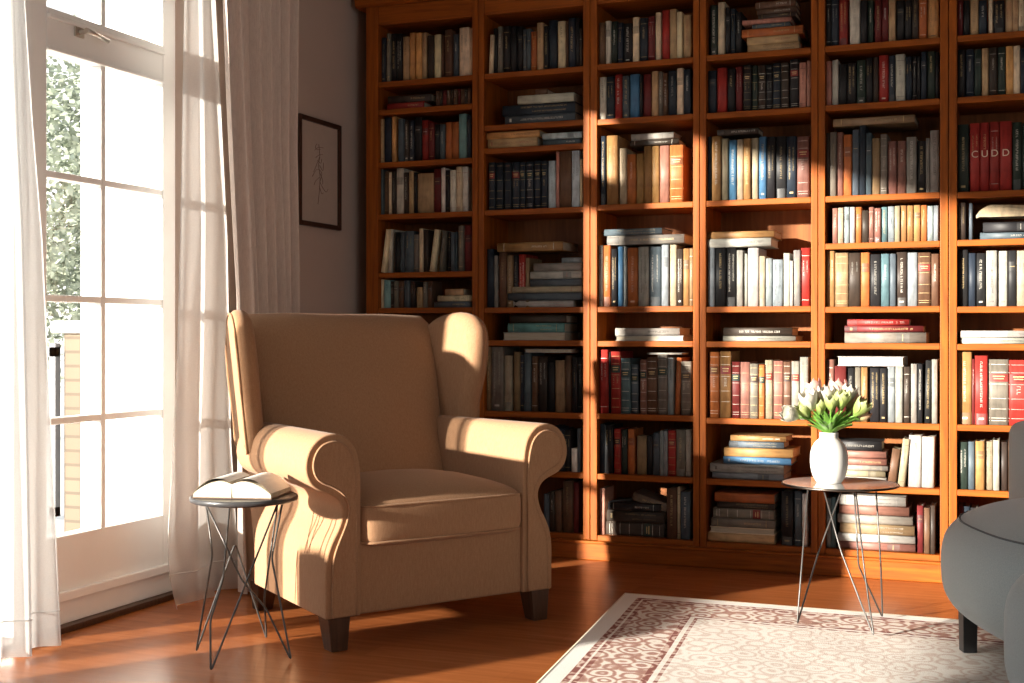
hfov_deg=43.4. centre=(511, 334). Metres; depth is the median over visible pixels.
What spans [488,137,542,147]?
book
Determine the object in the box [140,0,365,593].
wall
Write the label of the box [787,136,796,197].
book
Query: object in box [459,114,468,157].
book
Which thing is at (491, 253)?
book
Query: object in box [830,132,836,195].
book
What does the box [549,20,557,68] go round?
book
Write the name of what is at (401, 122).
book
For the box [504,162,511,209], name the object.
book
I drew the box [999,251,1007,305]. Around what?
book
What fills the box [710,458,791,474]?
book
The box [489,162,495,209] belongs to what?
book
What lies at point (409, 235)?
book
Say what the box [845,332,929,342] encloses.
book
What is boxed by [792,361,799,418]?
book
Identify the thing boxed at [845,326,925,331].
book
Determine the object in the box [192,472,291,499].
open book
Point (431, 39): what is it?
book
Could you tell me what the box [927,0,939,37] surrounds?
book
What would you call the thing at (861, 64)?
book
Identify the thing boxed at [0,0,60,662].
sheer curtain
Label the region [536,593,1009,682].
area rug
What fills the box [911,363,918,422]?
book
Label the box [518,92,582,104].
book
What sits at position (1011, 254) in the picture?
book
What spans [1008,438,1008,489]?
book
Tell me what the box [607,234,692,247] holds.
book
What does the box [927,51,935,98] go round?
book
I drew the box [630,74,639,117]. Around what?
book
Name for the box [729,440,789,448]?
book
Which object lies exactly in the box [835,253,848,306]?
book
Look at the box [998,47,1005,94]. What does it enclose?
book
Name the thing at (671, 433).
book
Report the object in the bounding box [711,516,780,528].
book
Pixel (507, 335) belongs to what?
book
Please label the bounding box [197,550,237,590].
baseboard
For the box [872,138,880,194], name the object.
book
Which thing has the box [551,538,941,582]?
plinth
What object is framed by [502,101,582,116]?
book
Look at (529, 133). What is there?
book
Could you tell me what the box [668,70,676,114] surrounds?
book
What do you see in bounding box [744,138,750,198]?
book
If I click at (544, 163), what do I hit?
book
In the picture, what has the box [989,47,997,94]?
book
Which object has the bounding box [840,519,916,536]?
book
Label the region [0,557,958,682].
floor
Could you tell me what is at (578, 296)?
book
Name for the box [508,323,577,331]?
book
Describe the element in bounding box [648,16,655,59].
book
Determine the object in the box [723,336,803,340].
book
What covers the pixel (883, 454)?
book
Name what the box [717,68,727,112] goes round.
book
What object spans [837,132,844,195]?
book
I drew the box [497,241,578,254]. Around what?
book
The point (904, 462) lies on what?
book
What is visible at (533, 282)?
book
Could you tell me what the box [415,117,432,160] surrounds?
book
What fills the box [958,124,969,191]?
book
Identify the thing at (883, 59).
book
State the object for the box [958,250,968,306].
book
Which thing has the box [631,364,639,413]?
book
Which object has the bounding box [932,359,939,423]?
book
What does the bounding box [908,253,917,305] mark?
book
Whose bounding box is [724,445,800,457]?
book
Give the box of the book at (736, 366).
[732,361,745,417]
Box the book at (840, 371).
[835,366,850,416]
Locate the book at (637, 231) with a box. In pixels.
[604,228,671,235]
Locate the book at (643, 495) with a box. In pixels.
[632,488,666,511]
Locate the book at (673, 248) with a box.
[670,245,686,305]
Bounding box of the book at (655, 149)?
[652,146,659,202]
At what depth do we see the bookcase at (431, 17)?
5.77 m
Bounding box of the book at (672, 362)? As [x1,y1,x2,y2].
[668,357,677,414]
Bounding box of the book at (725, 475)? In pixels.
[712,470,791,480]
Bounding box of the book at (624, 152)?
[620,148,636,203]
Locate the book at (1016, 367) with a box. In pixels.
[1009,359,1023,424]
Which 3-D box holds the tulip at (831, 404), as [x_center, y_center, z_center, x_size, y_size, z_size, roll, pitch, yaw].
[1.030,0.259,4.076,0.113,0.151,0.097,0,0,42]
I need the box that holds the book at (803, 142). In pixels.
[797,136,810,196]
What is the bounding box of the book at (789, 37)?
[747,34,803,45]
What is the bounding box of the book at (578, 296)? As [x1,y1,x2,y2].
[508,292,582,300]
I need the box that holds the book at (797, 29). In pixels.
[742,25,808,42]
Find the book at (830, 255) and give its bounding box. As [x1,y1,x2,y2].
[826,251,837,306]
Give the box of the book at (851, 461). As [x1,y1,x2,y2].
[848,456,889,465]
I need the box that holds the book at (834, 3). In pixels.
[831,0,838,45]
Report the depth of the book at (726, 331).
5.18 m
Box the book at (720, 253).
[715,248,726,306]
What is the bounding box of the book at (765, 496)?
[715,487,781,503]
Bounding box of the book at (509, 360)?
[505,355,513,410]
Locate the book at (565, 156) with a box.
[560,151,571,206]
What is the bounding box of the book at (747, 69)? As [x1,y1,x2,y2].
[743,65,751,110]
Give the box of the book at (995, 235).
[980,232,1023,238]
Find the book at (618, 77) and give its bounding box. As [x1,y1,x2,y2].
[615,74,623,118]
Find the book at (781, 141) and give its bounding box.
[776,136,786,197]
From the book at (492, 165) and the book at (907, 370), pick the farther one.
the book at (492, 165)
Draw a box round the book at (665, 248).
[662,245,669,305]
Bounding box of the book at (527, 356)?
[524,353,544,410]
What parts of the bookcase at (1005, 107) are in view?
panel, shelf, shelf, shelf, shelf, shelf, shelf, shelf, shelf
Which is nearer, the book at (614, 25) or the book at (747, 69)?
the book at (747, 69)
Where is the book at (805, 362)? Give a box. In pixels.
[800,356,810,419]
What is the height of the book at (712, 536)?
0.035 m
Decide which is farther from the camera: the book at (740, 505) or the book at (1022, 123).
the book at (740, 505)
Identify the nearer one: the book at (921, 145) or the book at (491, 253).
the book at (921, 145)
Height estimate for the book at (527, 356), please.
0.253 m
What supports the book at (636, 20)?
on the bookcase at (678, 217)
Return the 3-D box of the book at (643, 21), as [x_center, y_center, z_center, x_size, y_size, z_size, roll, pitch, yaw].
[0.572,-1.228,5.410,0.034,0.181,0.141,0,0,21]
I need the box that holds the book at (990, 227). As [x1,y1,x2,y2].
[983,221,1023,232]
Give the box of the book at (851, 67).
[847,63,856,103]
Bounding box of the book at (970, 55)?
[966,49,974,96]
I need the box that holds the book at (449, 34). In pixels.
[445,29,458,76]
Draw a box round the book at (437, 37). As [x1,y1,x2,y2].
[435,34,440,77]
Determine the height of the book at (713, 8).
0.209 m
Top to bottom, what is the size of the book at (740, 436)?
0.023 m
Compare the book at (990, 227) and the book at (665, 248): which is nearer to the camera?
the book at (990, 227)
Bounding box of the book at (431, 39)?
[428,35,434,77]
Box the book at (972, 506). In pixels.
[970,503,978,509]
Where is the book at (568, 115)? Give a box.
[505,112,582,123]
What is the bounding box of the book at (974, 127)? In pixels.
[970,123,979,191]
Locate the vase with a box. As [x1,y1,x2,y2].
[810,432,847,483]
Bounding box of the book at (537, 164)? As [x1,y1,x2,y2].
[534,161,541,207]
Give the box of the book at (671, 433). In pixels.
[668,428,675,475]
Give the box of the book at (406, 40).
[403,36,409,79]
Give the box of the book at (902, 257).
[897,252,907,305]
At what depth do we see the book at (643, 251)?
5.35 m
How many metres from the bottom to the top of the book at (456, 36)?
0.191 m
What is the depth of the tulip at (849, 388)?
4.10 m
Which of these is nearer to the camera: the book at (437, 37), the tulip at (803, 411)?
the tulip at (803, 411)
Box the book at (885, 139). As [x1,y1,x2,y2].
[881,134,890,193]
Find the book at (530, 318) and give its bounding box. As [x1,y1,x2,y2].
[510,315,577,322]
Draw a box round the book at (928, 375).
[924,360,931,422]
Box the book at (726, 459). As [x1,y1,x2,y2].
[723,456,796,465]
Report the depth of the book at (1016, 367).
4.82 m
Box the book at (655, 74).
[652,71,658,115]
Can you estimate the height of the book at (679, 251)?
0.235 m
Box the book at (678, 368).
[675,357,690,414]
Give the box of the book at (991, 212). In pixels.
[976,205,1023,219]
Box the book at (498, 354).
[491,346,518,410]
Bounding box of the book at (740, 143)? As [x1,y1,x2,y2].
[737,139,743,199]
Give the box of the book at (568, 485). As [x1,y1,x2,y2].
[563,478,581,532]
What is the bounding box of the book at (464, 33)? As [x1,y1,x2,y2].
[459,27,469,75]
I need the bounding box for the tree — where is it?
[46,0,80,391]
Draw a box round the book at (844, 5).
[839,0,849,44]
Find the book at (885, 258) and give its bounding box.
[881,254,889,305]
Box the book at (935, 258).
[931,254,939,305]
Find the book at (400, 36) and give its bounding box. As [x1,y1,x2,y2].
[397,33,406,80]
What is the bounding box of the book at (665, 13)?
[662,10,669,58]
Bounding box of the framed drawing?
[298,113,341,230]
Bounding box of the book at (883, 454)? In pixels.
[847,449,888,458]
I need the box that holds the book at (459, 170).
[456,166,462,211]
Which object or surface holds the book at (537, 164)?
on the bookcase at (496, 91)
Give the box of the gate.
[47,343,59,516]
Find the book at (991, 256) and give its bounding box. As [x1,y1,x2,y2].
[986,251,997,305]
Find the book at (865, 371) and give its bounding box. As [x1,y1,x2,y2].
[861,366,871,421]
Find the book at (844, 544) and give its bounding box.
[839,541,916,552]
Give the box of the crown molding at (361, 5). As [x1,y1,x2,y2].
[354,0,437,12]
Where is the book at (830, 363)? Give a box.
[826,359,837,414]
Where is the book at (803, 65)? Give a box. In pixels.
[799,62,806,106]
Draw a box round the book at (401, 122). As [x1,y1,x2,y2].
[398,118,405,161]
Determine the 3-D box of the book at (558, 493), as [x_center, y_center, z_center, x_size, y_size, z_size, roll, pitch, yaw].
[0.220,0.752,5.543,0.030,0.176,0.134,0,0,21]
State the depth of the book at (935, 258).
4.93 m
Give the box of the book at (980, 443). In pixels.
[976,438,984,489]
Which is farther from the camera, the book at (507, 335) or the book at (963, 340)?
the book at (507, 335)
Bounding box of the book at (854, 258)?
[849,253,860,306]
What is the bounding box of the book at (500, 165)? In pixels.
[496,162,503,209]
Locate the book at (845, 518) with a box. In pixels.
[838,511,915,525]
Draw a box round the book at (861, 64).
[857,60,865,102]
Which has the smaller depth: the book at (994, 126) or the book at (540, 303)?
the book at (994, 126)
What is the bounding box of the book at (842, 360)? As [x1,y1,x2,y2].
[837,356,907,365]
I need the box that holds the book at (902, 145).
[898,141,906,193]
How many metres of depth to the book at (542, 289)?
5.50 m
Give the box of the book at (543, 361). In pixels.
[539,357,560,411]
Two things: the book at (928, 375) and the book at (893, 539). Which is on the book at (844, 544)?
the book at (893, 539)
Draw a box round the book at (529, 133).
[487,130,545,139]
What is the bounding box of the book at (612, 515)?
[607,509,666,523]
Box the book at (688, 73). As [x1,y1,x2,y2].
[684,69,692,113]
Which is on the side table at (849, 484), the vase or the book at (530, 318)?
the vase
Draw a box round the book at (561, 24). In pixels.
[558,21,565,67]
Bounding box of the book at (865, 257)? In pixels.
[861,253,870,306]
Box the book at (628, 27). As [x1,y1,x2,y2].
[624,23,632,61]
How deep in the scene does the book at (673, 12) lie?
5.31 m
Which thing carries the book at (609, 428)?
on the bookcase at (678, 217)
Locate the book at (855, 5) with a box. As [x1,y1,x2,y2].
[850,0,860,43]
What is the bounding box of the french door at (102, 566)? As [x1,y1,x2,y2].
[32,0,178,624]
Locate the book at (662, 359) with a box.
[658,355,677,414]
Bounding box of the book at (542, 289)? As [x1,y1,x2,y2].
[512,286,582,292]
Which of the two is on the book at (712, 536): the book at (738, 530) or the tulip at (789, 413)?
the book at (738, 530)
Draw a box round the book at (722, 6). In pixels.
[718,2,728,54]
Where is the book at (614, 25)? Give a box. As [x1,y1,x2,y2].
[611,21,618,62]
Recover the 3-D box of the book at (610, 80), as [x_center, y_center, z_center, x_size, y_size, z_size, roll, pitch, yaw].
[0.436,-0.996,5.460,0.033,0.181,0.130,0,0,21]
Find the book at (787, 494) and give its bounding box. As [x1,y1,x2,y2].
[781,488,796,545]
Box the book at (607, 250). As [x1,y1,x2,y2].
[603,245,617,306]
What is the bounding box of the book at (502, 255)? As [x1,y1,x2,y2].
[499,252,518,307]
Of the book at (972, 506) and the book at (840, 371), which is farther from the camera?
the book at (840, 371)
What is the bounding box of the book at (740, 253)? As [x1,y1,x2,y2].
[737,250,747,306]
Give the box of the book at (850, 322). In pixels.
[847,319,911,325]
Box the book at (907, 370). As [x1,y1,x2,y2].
[904,366,910,422]
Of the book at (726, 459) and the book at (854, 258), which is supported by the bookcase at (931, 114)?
the book at (854, 258)
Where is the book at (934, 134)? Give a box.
[930,130,939,191]
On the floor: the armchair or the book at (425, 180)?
the armchair
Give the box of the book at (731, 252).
[727,248,741,306]
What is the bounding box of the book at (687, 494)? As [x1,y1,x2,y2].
[681,488,692,539]
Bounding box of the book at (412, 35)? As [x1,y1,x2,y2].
[410,33,415,79]
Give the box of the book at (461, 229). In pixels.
[458,226,464,270]
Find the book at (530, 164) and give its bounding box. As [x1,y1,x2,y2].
[526,161,533,208]
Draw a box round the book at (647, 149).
[644,146,651,202]
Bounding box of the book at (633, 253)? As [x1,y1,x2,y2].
[628,248,638,305]
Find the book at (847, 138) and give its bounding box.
[844,135,851,195]
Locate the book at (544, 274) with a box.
[530,271,582,278]
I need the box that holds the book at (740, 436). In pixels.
[730,432,792,441]
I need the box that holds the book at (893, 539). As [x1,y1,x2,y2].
[838,531,916,544]
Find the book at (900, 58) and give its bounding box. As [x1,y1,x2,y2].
[896,54,905,100]
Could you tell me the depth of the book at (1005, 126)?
4.83 m
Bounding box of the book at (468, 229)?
[465,226,471,270]
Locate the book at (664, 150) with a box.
[660,145,669,202]
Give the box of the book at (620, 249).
[618,247,623,306]
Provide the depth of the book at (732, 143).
5.21 m
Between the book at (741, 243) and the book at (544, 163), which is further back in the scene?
the book at (544, 163)
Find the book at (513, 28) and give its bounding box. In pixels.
[511,26,516,71]
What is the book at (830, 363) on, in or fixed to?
on the bookcase at (931, 114)
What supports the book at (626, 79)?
on the bookcase at (678, 217)
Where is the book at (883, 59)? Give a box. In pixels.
[879,55,888,101]
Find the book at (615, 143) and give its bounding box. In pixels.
[607,135,631,204]
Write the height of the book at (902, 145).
0.205 m
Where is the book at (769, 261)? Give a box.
[766,258,775,305]
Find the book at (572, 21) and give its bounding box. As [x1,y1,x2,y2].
[569,18,575,66]
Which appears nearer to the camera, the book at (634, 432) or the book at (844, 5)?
the book at (844, 5)
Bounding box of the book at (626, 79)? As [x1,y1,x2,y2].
[623,76,629,117]
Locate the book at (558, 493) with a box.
[555,488,562,531]
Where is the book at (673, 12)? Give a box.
[670,9,678,58]
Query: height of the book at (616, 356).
0.260 m
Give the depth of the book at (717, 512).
5.21 m
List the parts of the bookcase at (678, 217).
panel, rail, shelf, shelf, shelf, shelf, shelf, shelf, shelf, shelf, panel, panel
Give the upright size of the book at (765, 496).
0.037 m
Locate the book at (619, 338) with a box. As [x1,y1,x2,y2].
[616,336,692,340]
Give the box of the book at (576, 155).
[572,151,582,206]
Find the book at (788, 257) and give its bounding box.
[784,253,793,305]
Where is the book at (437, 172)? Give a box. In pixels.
[434,169,440,211]
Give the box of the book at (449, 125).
[446,122,452,158]
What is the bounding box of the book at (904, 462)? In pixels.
[898,436,909,486]
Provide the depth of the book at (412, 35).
5.74 m
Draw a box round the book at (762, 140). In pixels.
[759,137,766,198]
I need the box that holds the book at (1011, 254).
[1008,251,1015,305]
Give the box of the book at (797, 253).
[794,250,800,305]
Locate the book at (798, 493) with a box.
[795,489,805,545]
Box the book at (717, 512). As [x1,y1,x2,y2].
[713,505,780,519]
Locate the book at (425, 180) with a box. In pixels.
[418,173,433,212]
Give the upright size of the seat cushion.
0.204 m
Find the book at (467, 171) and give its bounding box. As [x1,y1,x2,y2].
[463,167,471,210]
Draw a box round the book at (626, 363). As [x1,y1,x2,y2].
[621,358,640,413]
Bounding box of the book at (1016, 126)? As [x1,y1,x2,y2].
[1012,122,1021,189]
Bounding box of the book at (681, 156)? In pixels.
[670,145,692,201]
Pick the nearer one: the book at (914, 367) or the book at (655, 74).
the book at (914, 367)
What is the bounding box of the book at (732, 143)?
[729,140,736,199]
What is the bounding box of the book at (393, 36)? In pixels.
[391,33,396,80]
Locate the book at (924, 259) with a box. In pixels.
[918,253,931,305]
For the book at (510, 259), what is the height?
0.224 m
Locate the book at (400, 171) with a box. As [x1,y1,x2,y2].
[397,168,415,213]
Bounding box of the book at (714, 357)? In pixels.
[709,351,719,417]
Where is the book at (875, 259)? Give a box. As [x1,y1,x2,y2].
[870,254,880,305]
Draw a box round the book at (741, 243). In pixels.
[707,238,778,249]
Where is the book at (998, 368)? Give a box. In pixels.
[989,359,1008,424]
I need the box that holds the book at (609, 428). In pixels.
[605,423,622,473]
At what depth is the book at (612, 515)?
5.36 m
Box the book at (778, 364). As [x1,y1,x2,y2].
[773,360,789,418]
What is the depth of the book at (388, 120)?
5.78 m
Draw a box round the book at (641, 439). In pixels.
[637,434,648,474]
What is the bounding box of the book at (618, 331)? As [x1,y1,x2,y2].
[615,328,690,335]
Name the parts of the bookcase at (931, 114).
panel, shelf, shelf, shelf, shelf, shelf, shelf, shelf, shelf, shelf, panel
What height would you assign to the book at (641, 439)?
0.161 m
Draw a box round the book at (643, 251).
[639,247,648,305]
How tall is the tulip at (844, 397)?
0.166 m
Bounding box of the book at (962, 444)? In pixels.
[958,439,968,488]
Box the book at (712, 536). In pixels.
[708,530,780,543]
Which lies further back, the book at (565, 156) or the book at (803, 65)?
the book at (565, 156)
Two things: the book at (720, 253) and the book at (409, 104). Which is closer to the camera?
the book at (720, 253)
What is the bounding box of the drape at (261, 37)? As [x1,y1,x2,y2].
[223,0,299,593]
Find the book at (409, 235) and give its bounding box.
[405,231,418,271]
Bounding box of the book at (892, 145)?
[888,141,897,193]
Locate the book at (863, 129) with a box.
[859,125,870,194]
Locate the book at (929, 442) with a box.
[922,434,936,487]
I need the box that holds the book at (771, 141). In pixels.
[767,137,775,198]
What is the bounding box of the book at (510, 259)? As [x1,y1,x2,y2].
[507,256,513,306]
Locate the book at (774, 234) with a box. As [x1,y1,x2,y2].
[708,230,781,240]
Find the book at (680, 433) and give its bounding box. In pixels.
[676,428,689,475]
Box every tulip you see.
[779,405,829,425]
[794,401,825,432]
[798,386,822,426]
[804,378,829,416]
[810,384,836,432]
[810,398,828,426]
[816,395,859,423]
[828,377,853,430]
[831,410,852,432]
[831,412,872,432]
[832,388,856,427]
[836,396,872,426]
[838,393,864,426]
[839,383,857,425]
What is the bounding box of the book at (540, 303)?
[513,300,582,306]
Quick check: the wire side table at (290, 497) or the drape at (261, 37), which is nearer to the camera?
the wire side table at (290, 497)
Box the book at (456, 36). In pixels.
[454,34,458,75]
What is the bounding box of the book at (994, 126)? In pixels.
[990,122,999,190]
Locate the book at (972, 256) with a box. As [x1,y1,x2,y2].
[969,253,975,305]
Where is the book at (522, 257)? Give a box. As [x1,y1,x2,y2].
[519,254,537,286]
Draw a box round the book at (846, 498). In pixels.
[839,492,907,506]
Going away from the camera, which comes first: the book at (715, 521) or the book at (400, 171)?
the book at (715, 521)
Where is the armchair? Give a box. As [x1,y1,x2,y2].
[225,310,566,651]
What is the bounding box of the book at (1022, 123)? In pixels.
[1022,123,1023,189]
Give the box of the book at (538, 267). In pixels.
[533,262,582,271]
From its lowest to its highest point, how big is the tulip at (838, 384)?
0.198 m
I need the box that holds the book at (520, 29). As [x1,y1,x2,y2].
[517,26,525,70]
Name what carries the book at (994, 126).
on the bookcase at (1005, 107)
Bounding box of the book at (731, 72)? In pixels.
[727,68,735,111]
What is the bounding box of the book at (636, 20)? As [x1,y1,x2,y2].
[633,17,639,61]
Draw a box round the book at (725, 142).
[722,138,729,199]
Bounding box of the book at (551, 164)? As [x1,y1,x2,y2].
[548,161,555,207]
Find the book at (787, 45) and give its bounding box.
[748,41,803,51]
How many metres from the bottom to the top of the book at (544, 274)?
0.032 m
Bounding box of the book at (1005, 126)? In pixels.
[1000,121,1011,189]
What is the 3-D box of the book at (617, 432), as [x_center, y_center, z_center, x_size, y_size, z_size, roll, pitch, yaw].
[0.463,0.488,5.442,0.029,0.188,0.131,0,0,21]
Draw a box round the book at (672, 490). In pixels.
[667,484,679,538]
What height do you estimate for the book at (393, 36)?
0.217 m
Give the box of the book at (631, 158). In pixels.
[627,154,636,203]
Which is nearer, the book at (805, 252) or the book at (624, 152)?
the book at (805, 252)
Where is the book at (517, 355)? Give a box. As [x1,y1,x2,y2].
[514,352,523,410]
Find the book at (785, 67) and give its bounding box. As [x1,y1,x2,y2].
[781,62,789,108]
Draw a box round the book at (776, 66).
[773,63,780,108]
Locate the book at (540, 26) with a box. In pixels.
[537,22,547,69]
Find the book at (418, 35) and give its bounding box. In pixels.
[416,33,421,78]
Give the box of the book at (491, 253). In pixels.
[487,249,498,307]
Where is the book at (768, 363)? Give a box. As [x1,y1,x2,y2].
[765,359,779,418]
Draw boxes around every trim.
[25,0,31,103]
[60,589,187,633]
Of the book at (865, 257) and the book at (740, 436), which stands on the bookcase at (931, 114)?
the book at (865, 257)
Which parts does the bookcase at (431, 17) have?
panel, rail, shelf, shelf, shelf, shelf, shelf, shelf, panel, panel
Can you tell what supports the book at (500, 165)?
on the bookcase at (496, 91)
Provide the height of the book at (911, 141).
0.218 m
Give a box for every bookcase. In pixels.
[366,0,477,323]
[478,0,589,539]
[590,0,699,546]
[700,0,817,553]
[818,0,948,560]
[949,0,1023,525]
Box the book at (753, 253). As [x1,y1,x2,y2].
[748,248,766,305]
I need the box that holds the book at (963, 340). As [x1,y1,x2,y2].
[961,338,1023,343]
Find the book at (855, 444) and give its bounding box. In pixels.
[839,438,884,450]
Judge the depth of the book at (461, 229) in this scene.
5.64 m
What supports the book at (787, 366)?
on the bookcase at (796, 219)
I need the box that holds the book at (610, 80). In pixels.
[607,76,614,118]
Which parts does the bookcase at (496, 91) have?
panel, rail, shelf, shelf, shelf, shelf, shelf, shelf, shelf, panel, shelf, shelf, panel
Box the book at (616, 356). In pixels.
[611,351,632,413]
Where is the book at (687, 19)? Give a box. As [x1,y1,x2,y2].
[683,15,692,57]
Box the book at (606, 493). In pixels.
[599,485,613,534]
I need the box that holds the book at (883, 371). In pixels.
[880,367,886,421]
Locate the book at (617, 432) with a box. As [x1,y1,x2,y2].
[614,427,628,473]
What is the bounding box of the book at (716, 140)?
[712,136,723,200]
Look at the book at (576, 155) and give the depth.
5.45 m
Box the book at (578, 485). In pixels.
[574,479,582,532]
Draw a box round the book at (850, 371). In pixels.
[847,367,854,388]
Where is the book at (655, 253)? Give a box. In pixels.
[649,247,661,305]
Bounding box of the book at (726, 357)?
[720,351,739,417]
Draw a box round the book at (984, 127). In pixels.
[980,122,989,190]
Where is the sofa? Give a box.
[941,421,1023,682]
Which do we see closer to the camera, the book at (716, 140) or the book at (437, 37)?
the book at (716, 140)
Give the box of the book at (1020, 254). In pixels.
[1017,251,1023,305]
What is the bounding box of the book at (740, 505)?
[717,501,779,509]
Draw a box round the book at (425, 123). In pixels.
[422,120,436,159]
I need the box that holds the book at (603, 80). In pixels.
[600,77,606,118]
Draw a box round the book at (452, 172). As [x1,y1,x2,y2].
[450,170,455,211]
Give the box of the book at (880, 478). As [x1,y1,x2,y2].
[845,474,888,480]
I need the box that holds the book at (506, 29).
[503,26,510,71]
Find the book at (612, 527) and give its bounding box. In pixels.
[606,521,666,537]
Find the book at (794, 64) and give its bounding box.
[790,59,800,107]
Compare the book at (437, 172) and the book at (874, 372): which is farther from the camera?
the book at (437, 172)
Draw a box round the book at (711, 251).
[708,248,714,306]
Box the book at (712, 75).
[708,70,716,112]
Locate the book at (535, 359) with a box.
[532,356,550,411]
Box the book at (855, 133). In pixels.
[852,130,858,194]
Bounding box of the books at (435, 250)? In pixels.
[381,0,1023,553]
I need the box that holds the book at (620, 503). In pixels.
[608,497,661,511]
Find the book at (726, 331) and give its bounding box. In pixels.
[723,328,798,335]
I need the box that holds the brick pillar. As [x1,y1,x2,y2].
[51,321,80,531]
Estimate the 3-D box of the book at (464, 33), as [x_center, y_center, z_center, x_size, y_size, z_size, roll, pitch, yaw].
[-0.181,-1.242,5.710,0.049,0.213,0.161,0,0,21]
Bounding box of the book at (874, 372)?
[870,367,882,421]
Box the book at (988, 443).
[985,439,992,489]
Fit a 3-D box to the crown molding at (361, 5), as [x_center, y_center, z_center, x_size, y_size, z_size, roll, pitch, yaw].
[0.747,-1.556,5.365,3.027,0.159,0.375,0,0,21]
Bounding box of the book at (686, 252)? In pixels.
[683,248,689,305]
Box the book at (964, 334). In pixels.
[961,331,1023,337]
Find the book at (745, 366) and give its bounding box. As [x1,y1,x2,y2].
[741,361,757,417]
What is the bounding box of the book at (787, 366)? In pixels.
[783,361,791,405]
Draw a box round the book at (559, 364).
[555,360,564,411]
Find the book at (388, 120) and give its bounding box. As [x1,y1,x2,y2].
[385,117,391,161]
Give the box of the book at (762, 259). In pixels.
[759,256,769,305]
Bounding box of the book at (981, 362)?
[975,355,988,424]
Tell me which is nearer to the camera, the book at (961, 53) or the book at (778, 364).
the book at (961, 53)
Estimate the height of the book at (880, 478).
0.032 m
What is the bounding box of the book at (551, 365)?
[548,362,554,411]
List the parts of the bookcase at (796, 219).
panel, shelf, shelf, shelf, shelf, shelf, shelf, shelf, shelf, panel, panel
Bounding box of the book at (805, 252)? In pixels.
[801,248,810,305]
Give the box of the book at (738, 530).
[710,525,780,535]
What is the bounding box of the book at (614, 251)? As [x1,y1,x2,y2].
[612,249,617,306]
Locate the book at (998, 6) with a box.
[993,0,1004,32]
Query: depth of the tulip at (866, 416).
4.10 m
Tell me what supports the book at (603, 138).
on the bookcase at (678, 217)
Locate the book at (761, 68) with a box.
[758,65,765,109]
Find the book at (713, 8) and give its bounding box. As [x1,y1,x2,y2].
[710,5,717,54]
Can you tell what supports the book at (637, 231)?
on the book at (632, 241)
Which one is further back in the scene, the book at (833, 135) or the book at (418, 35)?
the book at (418, 35)
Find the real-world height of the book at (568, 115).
0.038 m
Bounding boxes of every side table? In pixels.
[189,492,297,669]
[781,477,899,634]
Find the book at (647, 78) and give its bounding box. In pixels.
[643,74,651,116]
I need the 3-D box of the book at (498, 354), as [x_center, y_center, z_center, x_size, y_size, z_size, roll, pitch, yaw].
[-0.029,0.190,5.676,0.056,0.278,0.203,0,0,21]
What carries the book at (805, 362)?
on the bookcase at (796, 219)
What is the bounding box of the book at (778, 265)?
[773,260,783,305]
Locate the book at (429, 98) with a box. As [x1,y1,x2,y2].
[388,94,435,105]
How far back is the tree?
12.57 m
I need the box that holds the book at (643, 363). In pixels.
[640,359,646,413]
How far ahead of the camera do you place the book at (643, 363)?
5.34 m
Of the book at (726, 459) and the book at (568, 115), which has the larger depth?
the book at (568, 115)
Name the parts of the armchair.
leg, arm, leg, panel, backrest, arm, leg, panel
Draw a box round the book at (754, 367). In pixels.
[750,363,764,418]
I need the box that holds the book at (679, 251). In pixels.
[677,249,682,305]
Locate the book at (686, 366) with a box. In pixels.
[681,361,692,414]
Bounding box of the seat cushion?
[360,469,520,545]
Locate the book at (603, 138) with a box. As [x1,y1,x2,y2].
[601,136,606,204]
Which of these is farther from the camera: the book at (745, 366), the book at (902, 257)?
the book at (745, 366)
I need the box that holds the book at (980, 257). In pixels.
[976,253,985,305]
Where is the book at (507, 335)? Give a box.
[503,332,579,339]
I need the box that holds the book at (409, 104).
[387,101,433,109]
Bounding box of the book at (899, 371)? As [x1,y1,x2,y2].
[895,366,903,422]
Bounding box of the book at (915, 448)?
[908,432,923,486]
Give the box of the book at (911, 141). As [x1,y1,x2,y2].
[907,137,917,192]
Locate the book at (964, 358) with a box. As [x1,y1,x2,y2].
[958,351,972,423]
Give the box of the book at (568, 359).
[565,355,582,411]
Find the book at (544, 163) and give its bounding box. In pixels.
[542,161,547,207]
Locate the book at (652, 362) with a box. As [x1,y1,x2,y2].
[647,357,657,413]
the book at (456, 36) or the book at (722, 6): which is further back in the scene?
the book at (456, 36)
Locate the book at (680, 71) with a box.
[677,68,684,114]
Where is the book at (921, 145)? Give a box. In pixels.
[917,141,925,192]
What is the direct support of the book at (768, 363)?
on the bookcase at (796, 219)
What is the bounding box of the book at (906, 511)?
[839,502,912,516]
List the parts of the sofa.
leg, seat, arm, backrest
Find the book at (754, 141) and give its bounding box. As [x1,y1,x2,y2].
[751,138,758,198]
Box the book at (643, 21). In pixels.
[640,18,647,60]
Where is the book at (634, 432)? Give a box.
[628,427,642,473]
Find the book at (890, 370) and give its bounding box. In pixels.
[887,366,895,421]
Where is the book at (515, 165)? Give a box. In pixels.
[512,162,519,208]
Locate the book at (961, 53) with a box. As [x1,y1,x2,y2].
[958,50,965,96]
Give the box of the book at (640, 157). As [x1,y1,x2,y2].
[637,153,643,203]
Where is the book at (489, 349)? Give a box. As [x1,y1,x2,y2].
[487,346,500,410]
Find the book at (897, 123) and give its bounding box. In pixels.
[833,114,918,134]
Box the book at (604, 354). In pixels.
[600,349,620,412]
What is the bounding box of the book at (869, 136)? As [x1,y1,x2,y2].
[866,133,874,194]
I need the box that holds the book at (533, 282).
[530,278,582,286]
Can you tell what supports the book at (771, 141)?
on the bookcase at (796, 219)

